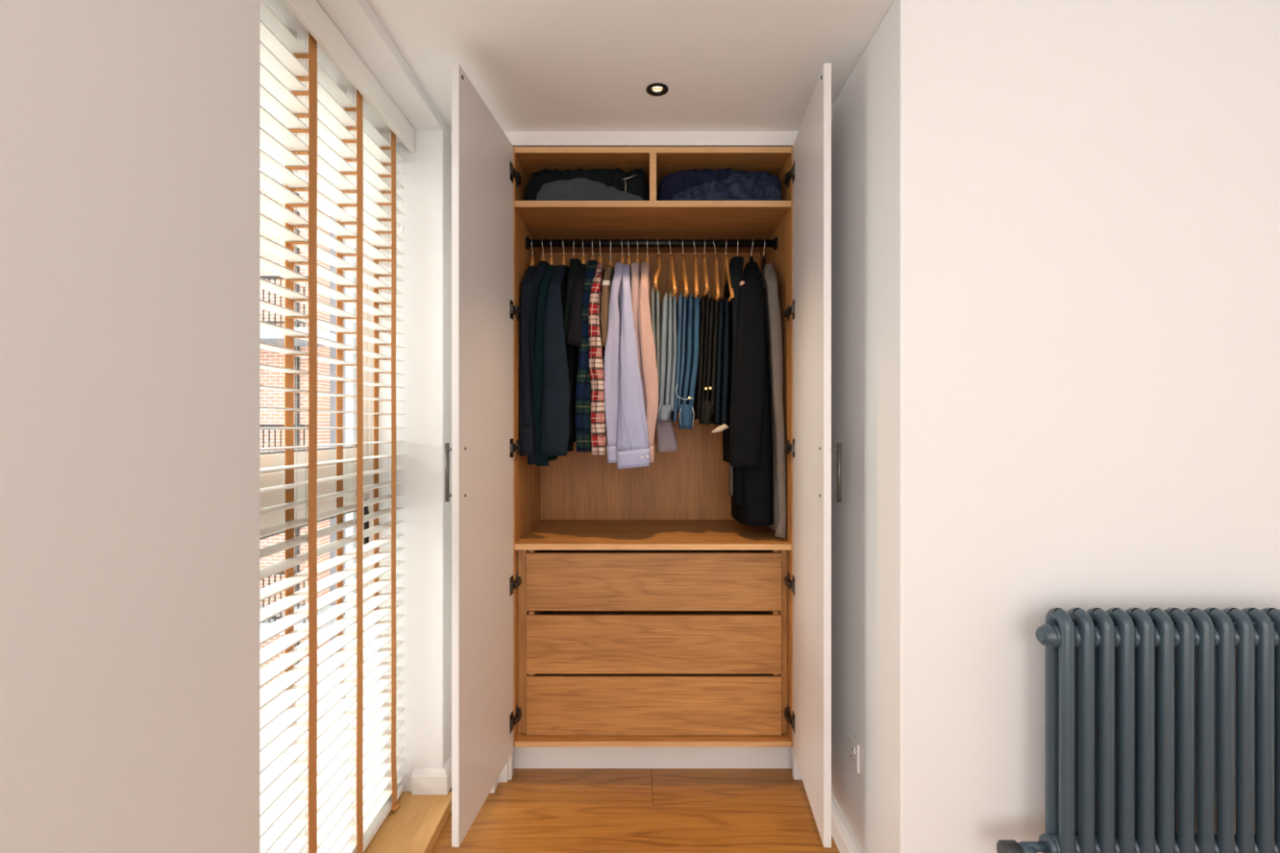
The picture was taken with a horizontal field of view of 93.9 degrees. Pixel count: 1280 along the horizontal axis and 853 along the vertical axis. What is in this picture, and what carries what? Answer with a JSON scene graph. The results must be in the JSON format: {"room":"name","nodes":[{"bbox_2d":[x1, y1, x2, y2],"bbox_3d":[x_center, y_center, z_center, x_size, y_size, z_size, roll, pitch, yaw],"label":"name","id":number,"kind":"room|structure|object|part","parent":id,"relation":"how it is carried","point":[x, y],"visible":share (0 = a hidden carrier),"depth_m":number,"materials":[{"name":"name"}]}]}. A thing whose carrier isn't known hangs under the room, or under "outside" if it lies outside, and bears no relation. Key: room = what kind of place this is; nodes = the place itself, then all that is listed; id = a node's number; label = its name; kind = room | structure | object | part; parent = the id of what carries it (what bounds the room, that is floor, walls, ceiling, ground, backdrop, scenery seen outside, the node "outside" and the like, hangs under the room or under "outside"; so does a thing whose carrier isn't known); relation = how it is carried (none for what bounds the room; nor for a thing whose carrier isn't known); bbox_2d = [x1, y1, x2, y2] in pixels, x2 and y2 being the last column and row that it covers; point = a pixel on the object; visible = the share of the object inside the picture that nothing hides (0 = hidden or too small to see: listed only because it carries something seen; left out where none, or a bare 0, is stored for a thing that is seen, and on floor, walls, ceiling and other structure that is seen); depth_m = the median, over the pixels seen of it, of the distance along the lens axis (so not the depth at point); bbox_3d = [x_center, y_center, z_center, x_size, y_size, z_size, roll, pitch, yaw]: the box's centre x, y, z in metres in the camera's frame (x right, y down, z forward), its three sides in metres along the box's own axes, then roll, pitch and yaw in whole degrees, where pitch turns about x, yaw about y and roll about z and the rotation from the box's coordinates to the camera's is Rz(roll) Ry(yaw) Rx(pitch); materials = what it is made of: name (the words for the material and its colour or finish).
{"room":"bedroom","nodes":[
{"label":"bedroom","id":0,"kind":"room"},
{"bbox_2d":[0,0,451,852],"bbox_3d":[-0.871,0.134,0.160,0.318,2.492,5.520,0,0,0],"label":"wall","id":1,"kind":"structure","parent":0,"point":[130,129],"depth_m":0.86,"materials":[{"name":"paint"}]},
{"bbox_2d":[259,210,451,852],"bbox_3d":[-0.849,0.145,1.641,0.363,2.430,1.038,0,0,0],"label":"window","id":2,"kind":"structure","parent":1,"relation":"in","point":[415,827],"depth_m":1.98,"materials":[{"name":"paint"}]},
{"bbox_3d":[-0.992,-0.445,1.641,0.057,1.130,0.948,0,0,0],"label":"sash","id":3,"kind":"part","parent":2,"relation":"part of","materials":[{"name":"paint"}]},
{"bbox_3d":[-0.992,0.752,1.641,0.057,1.035,0.948,0,0,0],"label":"sash","id":4,"kind":"part","parent":2,"relation":"part of","materials":[{"name":"paint"}]},
{"bbox_2d":[259,0,414,852],"bbox_3d":[-0.851,0.122,1.643,0.107,2.382,1.014,0,0,0],"label":"blind","id":5,"kind":"object","parent":2,"relation":"attached to","point":[329,779],"visible":0.79,"depth_m":1.66,"materials":[{"name":"white wood"}]},
{"bbox_3d":[-0.873,0.132,1.540,0.027,2.296,0.002,0,0,0],"label":"lift cord","id":6,"kind":"part","parent":5,"relation":"part of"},
{"bbox_3d":[-0.873,0.132,1.798,0.027,2.296,0.002,0,0,0],"label":"lift cord","id":7,"kind":"part","parent":5,"relation":"part of","materials":[{"name":"fabric"}]},
{"bbox_3d":[-0.872,1.291,1.645,0.056,0.022,0.998,0,0,0],"label":"rail","id":8,"kind":"part","parent":5,"relation":"part of","materials":[{"name":"white wood"}]},
{"bbox_3d":[-0.806,-0.817,2.020,0.008,0.262,0.002,0,0,0],"label":"pull cord","id":9,"kind":"part","parent":5,"relation":"part of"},
{"bbox_3d":[-0.956,0.345,2.091,0.015,0.180,0.012,0,0,0],"label":"handle","id":10,"kind":"part","parent":2,"relation":"part of","materials":[{"name":"black metal"}]},
{"bbox_3d":[-0.811,1.339,1.641,0.288,0.043,1.035,0,0,0],"label":"sill","id":11,"kind":"part","parent":2,"relation":"part of","materials":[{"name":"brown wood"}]},
{"bbox_2d":[411,754,451,795],"bbox_3d":[-0.753,1.275,2.221,0.128,0.084,0.167,0,0,0],"label":"baseboard","id":12,"kind":"structure","parent":1,"relation":"attached to","point":[424,781],"depth_m":2.14,"materials":[{"name":"white wood"}]},
{"bbox_2d":[489,777,498,793],"bbox_3d":[-0.613,1.337,2.248,0.150,0.045,0.066,0,0,0],"label":"trim","id":13,"kind":"structure","parent":1,"relation":"attached to","point":[494,788],"depth_m":2.22,"materials":[{"name":"white wood"}]},
{"bbox_2d":[498,760,508,782],"bbox_3d":[-0.597,1.302,2.291,0.182,0.115,0.018,0,0,0],"label":"trim","id":14,"kind":"structure","parent":1,"relation":"attached to","point":[504,776],"depth_m":2.28,"materials":[{"name":"white paint"}]},
{"bbox_2d":[508,751,513,779],"bbox_3d":[-0.603,0.150,2.315,0.218,2.419,0.030,0,0,0],"label":"trim","id":15,"kind":"structure","parent":1,"relation":"attached to","point":[511,757],"depth_m":2.30,"materials":[{"name":"white paint"}]},
{"bbox_2d":[563,258,581,442],"bbox_3d":[-0.269,-0.312,2.491,0.066,0.750,0.324,0,0,5],"label":"shirt","id":16,"kind":"object","parent":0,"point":[572,351],"visible":0.53,"depth_m":2.37,"materials":[{"name":"black fabric"}]},
{"bbox_2d":[366,0,894,131],"bbox_3d":[0.735,-1.172,0.160,3.530,0.120,5.720,0,0,0],"label":"ceiling","id":17,"kind":"structure","parent":0,"point":[536,65],"depth_m":1.80,"materials":[{"name":"paint"}]},
{"bbox_2d":[646,82,668,96],"bbox_3d":[0.057,-1.120,1.971,0.073,0.026,0.073,0,0,0],"label":"recessed light","id":18,"kind":"object","parent":17,"relation":"in","point":[657,89],"visible":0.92,"depth_m":1.97,"materials":[{"name":"black metal"}]},
{"bbox_2d":[430,768,839,852],"bbox_3d":[0.735,1.420,0.160,3.530,0.120,5.720,0,0,0],"label":"floor","id":19,"kind":"structure","parent":0,"point":[536,811],"depth_m":2.09,"materials":[{"name":"brown wood"}]},
{"bbox_2d":[444,62,841,848],"bbox_3d":[0.025,0.154,2.291,1.250,2.412,1.123,0,0,0],"label":"wardrobe","id":20,"kind":"object","parent":19,"relation":"on","point":[604,615],"visible":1,"depth_m":2.29,"materials":[{"name":"brown wood"}]},
{"bbox_3d":[-0.561,0.137,1.781,0.040,0.175,0.014,0,0,0],"label":"handle","id":21,"kind":"part","parent":20,"relation":"part of","materials":[{"name":"grey metal"}]},
{"bbox_3d":[-0.511,0.084,1.990,0.022,2.271,0.518,0,0,5],"label":"door","id":22,"kind":"part","parent":20,"relation":"part of","materials":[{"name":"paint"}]},
{"bbox_3d":[-0.481,0.077,2.545,0.018,2.260,0.590,0,0,0],"label":"panel","id":23,"kind":"part","parent":20,"relation":"part of","materials":[{"name":"brown wood"}]},
{"bbox_2d":[519,265,537,455],"bbox_3d":[-0.439,-0.273,2.493,0.061,0.771,0.388,0,0,0],"label":"shirt","id":24,"kind":"object","parent":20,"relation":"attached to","point":[526,420],"visible":0.63,"depth_m":2.31,"materials":[{"name":"blue fabric"}]},
{"bbox_2d":[530,238,534,266],"bbox_3d":[-0.448,-0.665,2.493,0.015,0.239,0.210,0,0,0],"label":"clothes hanger","id":25,"kind":"object","parent":20,"relation":"hanging from","point":[532,260],"visible":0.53,"depth_m":2.48,"materials":[{"name":"wood"}]},
{"bbox_2d":[527,260,549,464],"bbox_3d":[-0.404,-0.265,2.491,0.065,0.825,0.326,0,0,5],"label":"shirt","id":26,"kind":"object","parent":20,"relation":"in","point":[540,271],"visible":0.32,"depth_m":2.34,"materials":[{"name":"blue fabric"}]},
{"bbox_2d":[541,238,545,261],"bbox_3d":[-0.403,-0.675,2.493,0.015,0.220,0.210,0,0,0],"label":"clothes hanger","id":27,"kind":"object","parent":20,"relation":"hanging from","point":[543,258],"visible":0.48,"depth_m":2.48,"materials":[{"name":"wood"}]},
{"bbox_2d":[549,238,553,265],"bbox_3d":[-0.368,-0.667,2.493,0.015,0.236,0.210,0,0,0],"label":"clothes hanger","id":28,"kind":"object","parent":20,"relation":"hanging from","point":[551,261],"visible":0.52,"depth_m":2.48,"materials":[{"name":"wood"}]},
{"bbox_2d":[533,264,557,466],"bbox_3d":[-0.373,-0.254,2.491,0.071,0.815,0.328,0,0,6],"label":"shirt","id":29,"kind":"object","parent":28,"relation":"hanging from","point":[542,460],"visible":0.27,"depth_m":2.33,"materials":[{"name":"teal fabric"}]},
{"bbox_2d":[540,264,573,455],"bbox_3d":[-0.325,-0.275,2.493,0.116,0.773,0.448,0,0,0],"label":"jacket","id":30,"kind":"object","parent":20,"relation":"in","point":[556,394],"visible":0.73,"depth_m":2.27,"materials":[{"name":"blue fabric"}]},
{"bbox_2d":[561,238,566,265],"bbox_3d":[-0.316,-0.667,2.493,0.015,0.236,0.210,0,0,0],"label":"clothes hanger","id":31,"kind":"object","parent":20,"relation":"hanging from","point":[563,262],"visible":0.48,"depth_m":2.48,"materials":[{"name":"wood"}]},
{"bbox_2d":[572,238,575,258],"bbox_3d":[-0.276,-0.680,2.493,0.015,0.210,0.210,0,0,0],"label":"clothes hanger","id":32,"kind":"object","parent":20,"relation":"hanging from","point":[573,256],"visible":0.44,"depth_m":2.48,"materials":[{"name":"metal"}]},
{"bbox_2d":[581,238,585,264],"bbox_3d":[-0.236,-0.668,2.493,0.015,0.232,0.210,0,0,0],"label":"clothes hanger","id":33,"kind":"object","parent":20,"relation":"hanging from","point":[583,261],"visible":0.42,"depth_m":2.48,"materials":[{"name":"wood"}]},
{"bbox_2d":[565,263,586,374],"bbox_3d":[-0.240,-0.296,2.492,0.072,0.737,0.380,0,0,5],"label":"shirt","id":34,"kind":"object","parent":33,"relation":"hanging from","point":[573,338],"visible":0.42,"depth_m":2.31,"materials":[{"name":"black fabric"}]},
{"bbox_2d":[524,168,648,200],"bbox_3d":[-0.211,-0.935,2.444,0.489,0.167,0.352,0,0,0],"label":"jacket","id":35,"kind":"object","parent":20,"relation":"on","point":[633,181],"visible":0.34,"depth_m":2.32,"materials":[{"name":"black fabric"}]},
{"bbox_2d":[536,177,644,200],"bbox_3d":[-0.188,-0.897,2.278,0.412,0.092,0.044,0,0,0],"label":"sweater","id":36,"kind":"object","parent":20,"relation":"on","point":[576,188],"visible":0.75,"depth_m":2.26,"materials":[{"name":"fabric"}]},
{"bbox_2d":[591,238,594,259],"bbox_3d":[-0.197,-0.676,2.493,0.015,0.216,0.210,0,0,0],"label":"clothes hanger","id":37,"kind":"object","parent":20,"relation":"hanging from","point":[593,256],"visible":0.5,"depth_m":2.48,"materials":[{"name":"metal"}]},
{"bbox_2d":[575,259,597,452],"bbox_3d":[-0.203,-0.291,2.491,0.070,0.779,0.326,0,0,6],"label":"shirt","id":38,"kind":"object","parent":37,"relation":"hanging from","point":[583,403],"visible":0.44,"depth_m":2.34,"materials":[{"name":"fabric"}]},
{"bbox_2d":[598,238,602,262],"bbox_3d":[-0.165,-0.672,2.493,0.015,0.226,0.210,0,0,0],"label":"clothes hanger","id":39,"kind":"object","parent":20,"relation":"hanging from","point":[600,260],"visible":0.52,"depth_m":2.48,"materials":[{"name":"wood"}]},
{"bbox_2d":[588,262,606,454],"bbox_3d":[-0.166,-0.280,2.493,0.072,0.780,0.390,0,0,0],"label":"shirt","id":40,"kind":"object","parent":39,"relation":"hanging from","point":[597,353],"visible":0.83,"depth_m":2.31,"materials":[{"name":"multicoloured fabric"}]},
{"bbox_2d":[608,238,612,266],"bbox_3d":[-0.122,-0.665,2.493,0.015,0.239,0.210,0,0,0],"label":"clothes hanger","id":41,"kind":"object","parent":20,"relation":"hanging from","point":[611,260],"visible":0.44,"depth_m":2.48,"materials":[{"name":"wood"}]},
{"bbox_2d":[599,265,614,346],"bbox_3d":[-0.125,-0.328,2.493,0.052,0.659,0.322,0,0,5],"label":"polo shirt","id":42,"kind":"object","parent":41,"relation":"hanging from","point":[609,271],"visible":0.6,"depth_m":2.34,"materials":[{"name":"brown fabric"}]},
{"bbox_2d":[620,238,624,264],"bbox_3d":[-0.073,-0.672,2.493,0.015,0.226,0.210,0,0,0],"label":"clothes hanger","id":43,"kind":"object","parent":20,"relation":"hanging from","point":[622,260],"visible":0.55,"depth_m":2.48,"materials":[{"name":"wood"}]},
{"bbox_2d":[603,262,622,462],"bbox_3d":[-0.083,-0.265,2.493,0.080,0.810,0.388,0,0,6],"label":"shirt","id":44,"kind":"object","parent":43,"relation":"hanging from","point":[613,342],"visible":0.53,"depth_m":2.31,"materials":[{"name":"purple fabric"}]},
{"bbox_2d":[626,238,631,266],"bbox_3d":[-0.046,-0.668,2.493,0.015,0.232,0.210,0,0,0],"label":"clothes hanger","id":45,"kind":"object","parent":20,"relation":"hanging from","point":[628,261],"visible":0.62,"depth_m":2.48,"materials":[{"name":"wood"}]},
{"bbox_2d":[616,263,649,468],"bbox_3d":[-0.027,-0.251,2.492,0.128,0.827,0.450,0,0,0],"label":"shirt","id":46,"kind":"object","parent":45,"relation":"hanging from","point":[633,428],"visible":0.98,"depth_m":2.27,"materials":[{"name":"purple fabric"}]},
{"bbox_2d":[635,238,639,262],"bbox_3d":[-0.010,-0.672,2.493,0.015,0.226,0.210,0,0,0],"label":"clothes hanger","id":47,"kind":"object","parent":20,"relation":"hanging from","point":[637,256],"visible":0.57,"depth_m":2.48,"materials":[{"name":"wood"}]},
{"bbox_2d":[630,262,645,409],"bbox_3d":[-0.003,-0.289,2.493,0.083,0.764,0.324,0,0,0],"label":"shirt","id":48,"kind":"object","parent":47,"relation":"hanging from","point":[635,267],"visible":0.32,"depth_m":2.33,"materials":[{"name":"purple fabric"}]},
{"bbox_2d":[645,238,648,262],"bbox_3d":[0.031,-0.672,2.493,0.015,0.226,0.210,0,0,0],"label":"clothes hanger","id":49,"kind":"object","parent":20,"relation":"hanging from","point":[647,256],"visible":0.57,"depth_m":2.48,"materials":[{"name":"wood"}]},
{"bbox_2d":[637,262,678,462],"bbox_3d":[0.075,-0.265,2.493,0.168,0.811,0.386,0,0,0],"label":"shirt","id":50,"kind":"object","parent":49,"relation":"hanging from","point":[666,441],"visible":0.91,"depth_m":2.31,"materials":[{"name":"pink fabric"}]},
{"bbox_3d":[0.049,0.077,2.846,1.078,2.260,0.012,0,0,0],"label":"panel","id":51,"kind":"part","parent":20,"relation":"part of","materials":[{"name":"brown wood"}]},
{"bbox_3d":[0.049,-0.764,2.493,1.036,0.032,0.032,0,0,0],"label":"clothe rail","id":52,"kind":"part","parent":20,"relation":"part of","materials":[{"name":"black metal"}]},
{"bbox_3d":[0.049,-1.041,2.546,1.041,0.022,0.588,0,0,0],"label":"panel","id":53,"kind":"part","parent":20,"relation":"part of","materials":[{"name":"brown wood"}]},
{"bbox_2d":[515,520,791,544],"bbox_3d":[0.049,0.454,2.546,1.041,0.022,0.588,0,0,0],"label":"shelf","id":54,"kind":"object","parent":20,"relation":"attached to","point":[540,531],"depth_m":2.48,"materials":[{"name":"brown wood"}]},
{"bbox_2d":[515,207,791,252],"bbox_3d":[0.049,-0.838,2.546,1.041,0.024,0.588,0,0,0],"label":"shelf","id":55,"kind":"object","parent":20,"relation":"attached to","point":[539,223],"depth_m":2.45,"materials":[{"name":"brown wood"}]},
{"bbox_3d":[0.049,1.196,2.546,1.041,0.020,0.588,0,0,0],"label":"panel","id":56,"kind":"part","parent":20,"relation":"part of","materials":[{"name":"brown wood"}]},
{"bbox_3d":[0.053,1.073,2.299,0.978,0.224,0.018,0,0,0],"label":"drawer","id":57,"kind":"part","parent":20,"relation":"part of","materials":[{"name":"brown wood"}]},
{"bbox_3d":[0.053,0.836,2.299,0.978,0.223,0.018,0,0,0],"label":"drawer","id":58,"kind":"part","parent":20,"relation":"part of","materials":[{"name":"brown wood"}]},
{"bbox_3d":[0.053,0.596,2.299,0.978,0.221,0.018,0,0,0],"label":"drawer","id":59,"kind":"part","parent":20,"relation":"part of","materials":[{"name":"brown wood"}]},
{"bbox_2d":[653,238,661,307],"bbox_3d":[0.079,-0.658,2.493,0.024,0.252,0.428,0,0,4],"label":"clothes hanger","id":60,"kind":"object","parent":20,"relation":"hanging from","point":[657,277],"visible":0.87,"depth_m":2.44,"materials":[{"name":"wood"}]},
{"bbox_2d":[650,286,660,391],"bbox_3d":[0.061,-0.339,2.487,0.044,0.430,0.278,0,0,0],"label":"jeans","id":61,"kind":"object","parent":60,"relation":"hanging from","point":[655,298],"visible":0.53,"depth_m":2.36,"materials":[{"name":"grey fabric"}]},
{"bbox_3d":[0.055,-0.339,2.484,0.033,0.430,0.272,0,0,0],"label":"trouser leg","id":62,"kind":"part","parent":61,"relation":"part of","materials":[{"name":"grey fabric"}]},
{"bbox_3d":[0.071,-0.346,2.490,0.024,0.413,0.272,0,0,0],"label":"trouser leg","id":63,"kind":"part","parent":61,"relation":"part of","materials":[{"name":"grey fabric"}]},
{"bbox_2d":[667,238,676,298],"bbox_3d":[0.129,-0.647,2.494,0.018,0.276,0.428,0,0,-1],"label":"clothes hanger","id":64,"kind":"object","parent":20,"relation":"hanging from","point":[671,273],"visible":0.78,"depth_m":2.45,"materials":[{"name":"wood"}]},
{"bbox_2d":[657,292,676,422],"bbox_3d":[0.106,-0.277,2.478,0.084,0.517,0.296,0,0,0],"label":"jeans","id":65,"kind":"object","parent":64,"relation":"hanging from","point":[668,359],"visible":0.92,"depth_m":2.36,"materials":[{"name":"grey fabric"}]},
{"bbox_3d":[0.091,-0.285,2.485,0.045,0.495,0.270,0,0,0],"label":"trouser leg","id":66,"kind":"part","parent":65,"relation":"part of","materials":[{"name":"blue fabric"}]},
{"bbox_3d":[0.112,-0.282,2.491,0.037,0.503,0.269,0,0,0],"label":"trouser leg","id":67,"kind":"part","parent":65,"relation":"part of","materials":[{"name":"blue fabric"}]},
{"bbox_3d":[0.131,-0.299,2.484,0.033,0.474,0.272,0,0,0],"label":"trouser leg","id":68,"kind":"part","parent":65,"relation":"part of","materials":[{"name":"blue fabric"}]},
{"bbox_2d":[679,238,688,297],"bbox_3d":[0.179,-0.645,2.494,0.013,0.279,0.428,0,0,0],"label":"clothes hanger","id":69,"kind":"object","parent":20,"relation":"hanging from","point":[683,273],"visible":0.74,"depth_m":2.44,"materials":[{"name":"wood"}]},
{"bbox_2d":[671,292,686,422],"bbox_3d":[0.159,-0.278,2.487,0.058,0.518,0.277,0,0,0],"label":"jeans","id":70,"kind":"object","parent":69,"relation":"hanging from","point":[682,301],"visible":0.76,"depth_m":2.36,"materials":[{"name":"blue fabric"}]},
{"bbox_3d":[0.167,-0.299,2.490,0.042,0.475,0.272,0,0,0],"label":"trouser leg","id":71,"kind":"part","parent":70,"relation":"part of","materials":[{"name":"blue fabric"}]},
{"bbox_2d":[657,167,730,200],"bbox_3d":[0.220,-0.933,2.467,0.305,0.164,0.345,0,0,0],"label":"jacket","id":72,"kind":"object","parent":20,"relation":"on","point":[672,184],"visible":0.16,"depth_m":2.31,"materials":[{"name":"fabric"}]},
{"bbox_2d":[692,238,698,297],"bbox_3d":[0.229,-0.644,2.494,0.016,0.282,0.428,0,0,3],"label":"clothes hanger","id":73,"kind":"object","parent":20,"relation":"hanging from","point":[695,282],"visible":0.8,"depth_m":2.42,"materials":[{"name":"wood"}]},
{"bbox_2d":[675,292,699,429],"bbox_3d":[0.201,-0.261,2.477,0.098,0.545,0.300,0,0,7],"label":"jeans","id":74,"kind":"object","parent":73,"relation":"hanging from","point":[686,412],"visible":0.84,"depth_m":2.36,"materials":[{"name":"blue fabric"}]},
{"bbox_3d":[0.186,-0.295,2.484,0.050,0.467,0.272,0,0,0],"label":"trouser leg","id":75,"kind":"part","parent":74,"relation":"part of","materials":[{"name":"blue fabric"}]},
{"bbox_3d":[0.214,-0.306,2.491,0.054,0.456,0.270,0,0,0],"label":"trouser leg","id":76,"kind":"part","parent":74,"relation":"part of","materials":[{"name":"blue fabric"}]},
{"bbox_2d":[699,238,708,300],"bbox_3d":[0.267,-0.651,2.494,0.016,0.267,0.428,0,0,2],"label":"clothes hanger","id":77,"kind":"object","parent":20,"relation":"hanging from","point":[704,281],"visible":0.78,"depth_m":2.46,"materials":[{"name":"wood"}]},
{"bbox_2d":[692,293,709,419],"bbox_3d":[0.250,-0.279,2.488,0.053,0.496,0.275,0,0,0],"label":"jeans","id":78,"kind":"object","parent":77,"relation":"hanging from","point":[704,302],"visible":0.79,"depth_m":2.36,"materials":[{"name":"black fabric"}]},
{"bbox_3d":[0.259,-0.287,2.492,0.037,0.481,0.268,0,0,0],"label":"trouser leg","id":79,"kind":"part","parent":78,"relation":"part of","materials":[{"name":"black fabric"}]},
{"bbox_2d":[711,238,719,300],"bbox_3d":[0.312,-0.639,2.494,0.020,0.291,0.429,0,0,3],"label":"clothes hanger","id":80,"kind":"object","parent":20,"relation":"hanging from","point":[715,277],"visible":0.72,"depth_m":2.44,"materials":[{"name":"wood"}]},
{"bbox_2d":[699,296,717,424],"bbox_3d":[0.274,-0.263,2.478,0.074,0.511,0.296,0,0,0],"label":"jeans","id":81,"kind":"object","parent":80,"relation":"hanging from","point":[707,406],"visible":0.78,"depth_m":2.36,"materials":[{"name":"black fabric"}]},
{"bbox_3d":[0.273,-0.277,2.485,0.042,0.473,0.271,0,0,0],"label":"trouser leg","id":82,"kind":"part","parent":81,"relation":"part of","materials":[{"name":"black fabric"}]},
{"bbox_3d":[0.293,-0.282,2.491,0.037,0.471,0.270,0,0,0],"label":"trouser leg","id":83,"kind":"part","parent":81,"relation":"part of","materials":[{"name":"black fabric"}]},
{"bbox_2d":[670,173,782,200],"bbox_3d":[0.327,-0.908,2.282,0.426,0.114,0.046,0,0,0],"label":"coat","id":84,"kind":"object","parent":20,"relation":"on","point":[736,187],"visible":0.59,"depth_m":2.27,"materials":[{"name":"blue fabric"}]},
{"bbox_2d":[720,238,733,302],"bbox_3d":[0.357,-0.638,2.494,0.014,0.294,0.428,0,0,1],"label":"clothes hanger","id":85,"kind":"object","parent":20,"relation":"hanging from","point":[726,264],"visible":0.74,"depth_m":2.46,"materials":[{"name":"wood"}]},
{"bbox_2d":[710,297,728,432],"bbox_3d":[0.318,-0.245,2.486,0.077,0.540,0.281,0,0,0],"label":"jeans","id":86,"kind":"object","parent":85,"relation":"hanging from","point":[719,418],"visible":0.78,"depth_m":2.36,"materials":[{"name":"black fabric"}]},
{"bbox_3d":[0.314,-0.261,2.486,0.037,0.498,0.268,0,0,0],"label":"trouser leg","id":87,"kind":"part","parent":86,"relation":"part of","materials":[{"name":"black fabric"}]},
{"bbox_2d":[736,238,744,286],"bbox_3d":[0.403,-0.661,2.438,0.024,0.247,0.320,0,0,4],"label":"clothes hanger","id":88,"kind":"object","parent":20,"relation":"hanging from","point":[741,282],"visible":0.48,"depth_m":2.40,"materials":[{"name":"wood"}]},
{"bbox_2d":[723,256,743,496],"bbox_3d":[0.390,-0.209,2.491,0.078,0.976,0.386,0,0,5],"label":"jacket","id":89,"kind":"object","parent":88,"relation":"hanging from","point":[736,263],"visible":0.52,"depth_m":2.38,"materials":[{"name":"black fabric"}]},
{"bbox_2d":[749,238,753,262],"bbox_3d":[0.464,-0.673,2.493,0.015,0.223,0.210,0,0,0],"label":"clothes hanger","id":90,"kind":"object","parent":20,"relation":"hanging from","point":[751,260],"visible":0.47,"depth_m":2.48,"materials":[{"name":"wood"}]},
{"bbox_2d":[730,261,773,526],"bbox_3d":[0.462,-0.144,2.485,0.174,1.061,0.450,0,0,9],"label":"overcoat","id":91,"kind":"object","parent":90,"relation":"hanging from","point":[752,455],"visible":0.94,"depth_m":2.28,"materials":[{"name":"black fabric"}]},
{"bbox_2d":[732,466,743,505],"bbox_3d":[0.393,0.201,2.394,0.045,0.218,0.100,0,0,0],"label":"vent","id":92,"kind":"object","parent":91,"relation":"attached to","point":[738,472],"depth_m":2.35,"materials":[{"name":"black fabric"}]},
{"bbox_2d":[724,169,781,193],"bbox_3d":[0.439,-0.934,2.475,0.236,0.166,0.330,0,0,0],"label":"coat","id":93,"kind":"object","parent":20,"relation":"on","point":[765,175],"visible":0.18,"depth_m":2.33,"materials":[{"name":"blue fabric"}]},
{"bbox_2d":[761,238,765,269],"bbox_3d":[0.516,-0.670,2.493,0.015,0.229,0.210,0,0,0],"label":"clothes hanger","id":94,"kind":"object","parent":20,"relation":"hanging from","point":[763,260],"visible":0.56,"depth_m":2.48,"materials":[{"name":"metal"}]},
{"bbox_2d":[760,262,786,538],"bbox_3d":[0.528,-0.118,2.493,0.085,1.104,0.383,0,0,0],"label":"coat","id":95,"kind":"object","parent":94,"relation":"hanging from","point":[770,284],"visible":0.56,"depth_m":2.31,"materials":[{"name":"grey fabric"}]},
{"bbox_3d":[0.579,0.077,2.545,0.018,2.260,0.590,0,0,0],"label":"panel","id":96,"kind":"part","parent":20,"relation":"part of","materials":[{"name":"brown wood"}]},
{"bbox_3d":[0.564,0.084,1.988,0.022,2.271,0.518,0,0,5],"label":"door","id":97,"kind":"part","parent":20,"relation":"part of","materials":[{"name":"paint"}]},
{"bbox_3d":[0.577,0.137,1.773,0.040,0.175,0.013,0,0,1],"label":"handle","id":98,"kind":"part","parent":20,"relation":"part of","materials":[{"name":"grey metal"}]},
{"bbox_2d":[831,0,1279,852],"bbox_3d":[1.531,0.134,2.219,1.738,2.492,1.403,0,0,0],"label":"wall","id":99,"kind":"structure","parent":0,"point":[1055,224],"depth_m":1.52,"materials":[{"name":"paint"}]},
{"bbox_2d":[503,131,798,146],"bbox_3d":[-0.025,-1.085,2.275,1.373,0.053,0.050,0,0,0],"label":"filler panel","id":100,"kind":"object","parent":99,"relation":"attached to","point":[517,139],"depth_m":2.25,"materials":[{"name":"white wood"}]},
{"bbox_2d":[791,746,801,779],"bbox_3d":[0.627,0.150,2.315,0.070,2.419,0.030,0,0,0],"label":"trim","id":101,"kind":"structure","parent":99,"relation":"attached to","point":[796,775],"depth_m":2.30,"materials":[{"name":"white paint"}]},
{"bbox_2d":[831,795,861,852],"bbox_3d":[0.649,1.317,1.885,0.024,0.085,0.731,0,0,0],"label":"baseboard","id":102,"kind":"structure","parent":99,"relation":"attached to","point":[843,839],"depth_m":1.91,"materials":[{"name":"white wood"}]},
{"bbox_2d":[847,731,859,773],"bbox_3d":[0.655,1.000,1.838,0.012,0.086,0.086,0,0,0],"label":"wall socket","id":103,"kind":"object","parent":99,"relation":"attached to","point":[853,747],"visible":1,"depth_m":1.83,"materials":[{"name":"white plastic"}]},
{"bbox_2d":[996,607,1279,852],"bbox_3d":[1.250,0.894,1.442,0.800,0.933,0.149,0,0,0],"label":"radiator","id":104,"kind":"object","parent":99,"relation":"attached to","point":[1110,674],"visible":1,"depth_m":1.37,"materials":[{"name":"grey metal"}]},
{"label":"outside","id":105,"kind":"structure","parent":0,"visible":0},
{"bbox_3d":[-20.600,7.460,10.000,38.800,0.200,60.000,0,0,0],"label":"street","id":106,"kind":"object","parent":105,"visible":0},
{"bbox_2d":[259,177,345,710],"bbox_3d":[-9.550,0.985,13.900,11.100,12.750,4.200,0,0,0],"label":"brick building","id":107,"kind":"structure","parent":106,"relation":"on","point":[272,398],"depth_m":13.00,"materials":[{"name":"brick"}]},
{"bbox_3d":[-9.975,-2.470,11.850,6.950,1.020,0.060,0,0,0],"label":"railing","id":108,"kind":"part","parent":107,"relation":"part of","materials":[{"name":"black metal"}]},
{"bbox_3d":[-9.975,0.470,11.850,6.950,1.020,0.060,0,0,0],"label":"railing","id":109,"kind":"part","parent":107,"relation":"part of","materials":[{"name":"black metal"}]},
{"bbox_3d":[-9.975,3.380,11.850,6.950,1.020,0.060,0,0,0],"label":"railing","id":110,"kind":"part","parent":107,"relation":"part of","materials":[{"name":"black metal"}]}
]}

